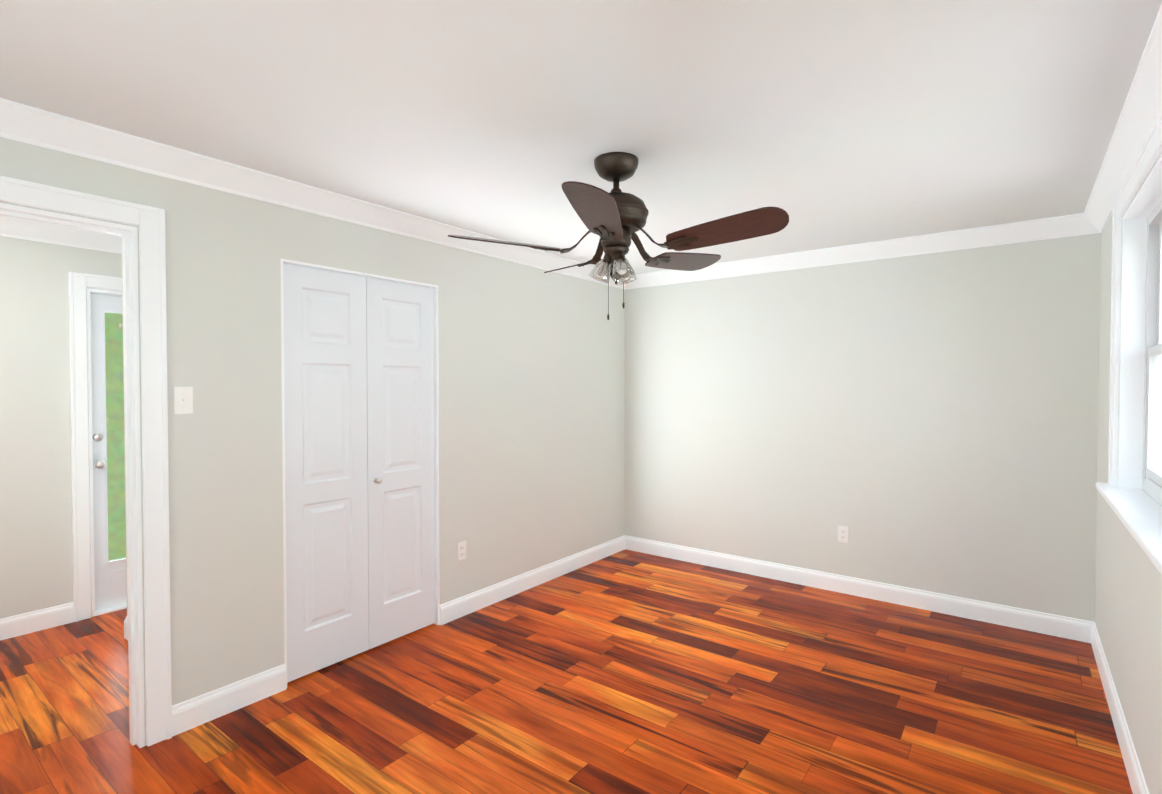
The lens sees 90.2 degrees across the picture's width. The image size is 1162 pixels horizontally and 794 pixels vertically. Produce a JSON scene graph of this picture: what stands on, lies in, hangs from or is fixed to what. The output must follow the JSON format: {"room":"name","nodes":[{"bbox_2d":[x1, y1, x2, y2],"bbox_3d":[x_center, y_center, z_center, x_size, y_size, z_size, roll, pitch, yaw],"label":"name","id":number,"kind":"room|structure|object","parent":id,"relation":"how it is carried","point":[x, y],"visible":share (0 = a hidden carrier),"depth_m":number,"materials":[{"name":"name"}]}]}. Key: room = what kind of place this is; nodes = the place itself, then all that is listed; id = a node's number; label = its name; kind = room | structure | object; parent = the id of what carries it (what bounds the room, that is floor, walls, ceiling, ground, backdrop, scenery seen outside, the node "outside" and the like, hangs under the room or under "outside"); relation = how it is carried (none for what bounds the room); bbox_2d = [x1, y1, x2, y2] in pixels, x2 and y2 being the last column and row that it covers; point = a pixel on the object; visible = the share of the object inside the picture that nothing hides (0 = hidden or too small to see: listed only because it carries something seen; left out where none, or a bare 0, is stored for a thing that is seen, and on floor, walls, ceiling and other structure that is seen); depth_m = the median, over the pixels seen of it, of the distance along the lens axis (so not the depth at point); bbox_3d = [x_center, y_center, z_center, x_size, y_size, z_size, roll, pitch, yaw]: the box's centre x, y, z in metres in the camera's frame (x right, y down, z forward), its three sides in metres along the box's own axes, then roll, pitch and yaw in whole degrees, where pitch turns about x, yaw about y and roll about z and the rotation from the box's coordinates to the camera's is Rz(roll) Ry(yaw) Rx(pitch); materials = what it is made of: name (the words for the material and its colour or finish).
{"room":"empty bedroom","nodes":[
{"label":"empty bedroom","id":0,"kind":"room"},
{"bbox_2d":[0,236,121,618],"bbox_3d":[-2.552,0.162,4.398,0.150,2.400,5.006,1,1,37],"label":"wall","id":1,"kind":"structure","parent":0,"point":[36,553],"depth_m":3.41,"materials":[{"name":"paint"}]},
{"bbox_2d":[0,602,73,639],"bbox_3d":[-3.510,1.328,3.020,0.015,0.120,1.319,1,1,37],"label":"baseboard","id":2,"kind":"structure","parent":1,"relation":"attached to","point":[25,623],"depth_m":3.41,"materials":[{"name":"white wood"}]},
{"bbox_2d":[0,216,121,253],"bbox_3d":[-2.460,-0.984,4.307,0.080,0.105,4.706,1,1,37],"label":"crown molding","id":3,"kind":"structure","parent":1,"relation":"attached to","point":[9,227],"depth_m":3.44,"materials":[{"name":"white wood"}]},
{"bbox_2d":[68,272,126,621],"bbox_3d":[-2.870,0.301,3.960,0.177,2.138,0.976,1,1,37],"label":"door frame","id":4,"kind":"structure","parent":1,"relation":"attached to","point":[81,449],"depth_m":3.56,"materials":[{"name":"white wood"}]},
{"bbox_2d":[90,293,126,610],"bbox_3d":[-2.861,0.348,3.954,0.107,2.017,0.762,1,1,37],"label":"hall door","id":5,"kind":"structure","parent":1,"relation":"in","point":[110,585],"depth_m":3.70,"materials":[{"name":"white wood"}]},
{"bbox_2d":[121,237,127,615],"bbox_3d":[-2.109,0.188,3.004,1.180,2.400,0.120,1,1,37],"label":"wall","id":6,"kind":"structure","parent":0,"point":[124,427],"depth_m":3.31,"materials":[{"name":"paint"}]},
{"bbox_2d":[96,232,121,238],"bbox_3d":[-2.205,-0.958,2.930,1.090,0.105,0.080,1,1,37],"label":"crown molding","id":7,"kind":"structure","parent":6,"relation":"attached to","point":[102,235],"depth_m":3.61,"materials":[{"name":"white wood"}]},
{"bbox_2d":[124,616,127,639],"bbox_3d":[-2.155,1.329,2.976,1.195,0.120,0.015,1,1,37],"label":"baseboard","id":8,"kind":"structure","parent":6,"relation":"attached to","point":[126,620],"depth_m":3.31,"materials":[{"name":"white wood"}]},
{"bbox_2d":[0,137,624,745],"bbox_3d":[-1.081,0.183,3.284,0.120,2.400,4.706,1,1,37],"label":"wall","id":9,"kind":"structure","parent":0,"point":[532,417],"depth_m":2.76,"materials":[{"name":"paint"}]},
{"bbox_2d":[0,176,171,747],"bbox_3d":[-2.046,0.328,2.014,0.172,2.158,0.989,1,1,37],"label":"door frame","id":10,"kind":"structure","parent":9,"relation":"attached to","point":[149,221],"depth_m":2.31,"materials":[{"name":"white wood"}]},
{"bbox_2d":[174,387,192,414],"bbox_3d":[-1.654,0.015,2.412,0.017,0.115,0.070,1,1,37],"label":"light switch","id":11,"kind":"object","parent":9,"relation":"attached to","point":[183,400],"visible":1,"depth_m":2.41,"materials":[{"name":"white plastic"}]},
{"bbox_2d":[172,664,286,736],"bbox_3d":[-1.552,1.337,2.572,0.015,0.120,0.473,1,1,37],"label":"baseboard","id":12,"kind":"structure","parent":9,"relation":"attached to","point":[208,707],"depth_m":2.55,"materials":[{"name":"white wood"}]},
{"bbox_2d":[0,98,627,289],"bbox_3d":[-1.002,-0.963,3.202,0.080,0.105,4.706,1,1,37],"label":"crown molding","id":13,"kind":"structure","parent":9,"relation":"attached to","point":[76,137],"depth_m":2.53,"materials":[{"name":"white wood"}]},
{"bbox_2d":[283,264,434,682],"bbox_3d":[-1.153,0.365,3.128,0.066,2.017,0.893,1,1,37],"label":"bifold closet door","id":14,"kind":"structure","parent":9,"relation":"in","point":[359,447],"depth_m":3.07,"materials":[{"name":"white wood"}]},
{"bbox_2d":[281,259,439,687],"bbox_3d":[-1.184,0.363,3.152,0.122,2.046,0.927,1,1,37],"label":"trim","id":15,"kind":"structure","parent":9,"relation":"attached to","point":[436,438],"depth_m":3.34,"materials":[{"name":"white wood"}]},
{"bbox_2d":[458,541,465,560],"bbox_3d":[-0.747,0.967,3.635,0.008,0.115,0.070,1,1,37],"label":"electrical outlet","id":16,"kind":"object","parent":9,"relation":"attached to","point":[461,550],"visible":1,"depth_m":3.63,"materials":[{"name":"white plastic"}]},
{"bbox_2d":[440,536,623,624],"bbox_3d":[-0.236,1.304,4.308,0.015,0.120,2.034,1,1,37],"label":"baseboard","id":17,"kind":"structure","parent":9,"relation":"attached to","point":[457,608],"depth_m":4.07,"materials":[{"name":"white wood"}]},
{"bbox_2d":[0,549,1132,793],"bbox_3d":[-0.514,1.421,2.877,5.264,0.060,5.006,1,1,37],"label":"floor","id":18,"kind":"structure","parent":0,"point":[628,673],"depth_m":2.60,"materials":[{"name":"brown wood"}]},
{"bbox_2d":[0,0,1161,274],"bbox_3d":[-0.514,-1.059,2.830,5.264,0.100,5.006,1,1,37],"label":"ceiling","id":19,"kind":"structure","parent":0,"point":[834,122],"depth_m":1.93,"materials":[{"name":"paint"}]},
{"bbox_2d":[448,152,788,319],"bbox_3d":[0.191,-0.663,2.458,1.324,0.676,1.333,1,1,37],"label":"ceiling fan","id":20,"kind":"object","parent":19,"relation":"hanging from","point":[615,218],"visible":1,"depth_m":2.34,"materials":[{"name":"brown metal"}]},
{"bbox_2d":[625,233,1100,621],"bbox_3d":[0.953,0.155,4.789,4.964,2.400,0.150,1,1,37],"label":"wall","id":21,"kind":"structure","parent":0,"point":[927,422],"depth_m":3.86,"materials":[{"name":"paint"}]},
{"bbox_2d":[838,525,848,542],"bbox_3d":[1.829,0.959,4.040,0.070,0.115,0.008,1,1,37],"label":"electrical outlet","id":22,"kind":"object","parent":21,"relation":"attached to","point":[843,534],"visible":1,"depth_m":4.04,"materials":[{"name":"white plastic"}]},
{"bbox_2d":[628,213,1079,288],"bbox_3d":[1.607,-0.981,4.127,2.940,0.105,0.080,1,1,37],"label":"crown molding","id":23,"kind":"structure","parent":21,"relation":"attached to","point":[1067,225],"depth_m":3.83,"materials":[{"name":"white wood"}]},
{"bbox_2d":[624,535,1087,642],"bbox_3d":[1.614,1.306,4.205,3.090,0.120,0.015,1,1,37],"label":"baseboard","id":24,"kind":"structure","parent":21,"relation":"attached to","point":[1019,618],"depth_m":3.89,"materials":[{"name":"white wood"}]},
{"bbox_2d":[1095,153,1161,793],"bbox_3d":[1.524,0.220,1.310,0.150,2.400,5.006,1,1,37],"label":"wall","id":25,"kind":"structure","parent":0,"point":[1128,599],"depth_m":2.32,"materials":[{"name":"paint"}]},
{"bbox_2d":[1088,621,1148,793],"bbox_3d":[1.459,1.359,1.381,0.015,0.120,4.706,1,1,37],"label":"baseboard","id":26,"kind":"structure","parent":25,"relation":"attached to","point":[1138,785],"depth_m":2.38,"materials":[{"name":"white wood"}]},
{"bbox_2d":[1080,3,1161,234],"bbox_3d":[1.432,-0.928,1.358,0.080,0.105,4.706,1,1,37],"label":"crown molding","id":27,"kind":"structure","parent":25,"relation":"attached to","point":[1142,106],"depth_m":2.07,"materials":[{"name":"white wood"}]},
{"bbox_2d":[1096,108,1161,574],"bbox_3d":[1.855,-0.172,1.801,0.205,1.372,2.040,1,1,37],"label":"bedroom window","id":28,"kind":"structure","parent":25,"relation":"in","point":[1135,433],"depth_m":2.47,"materials":[{"name":"white wood"}]},
{"label":"outside","id":29,"kind":"structure","parent":0,"visible":0},
{"bbox_2d":[105,312,125,560],"bbox_3d":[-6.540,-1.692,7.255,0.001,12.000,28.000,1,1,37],"label":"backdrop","id":30,"kind":"structure","parent":29,"point":[115,409],"depth_m":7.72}
]}

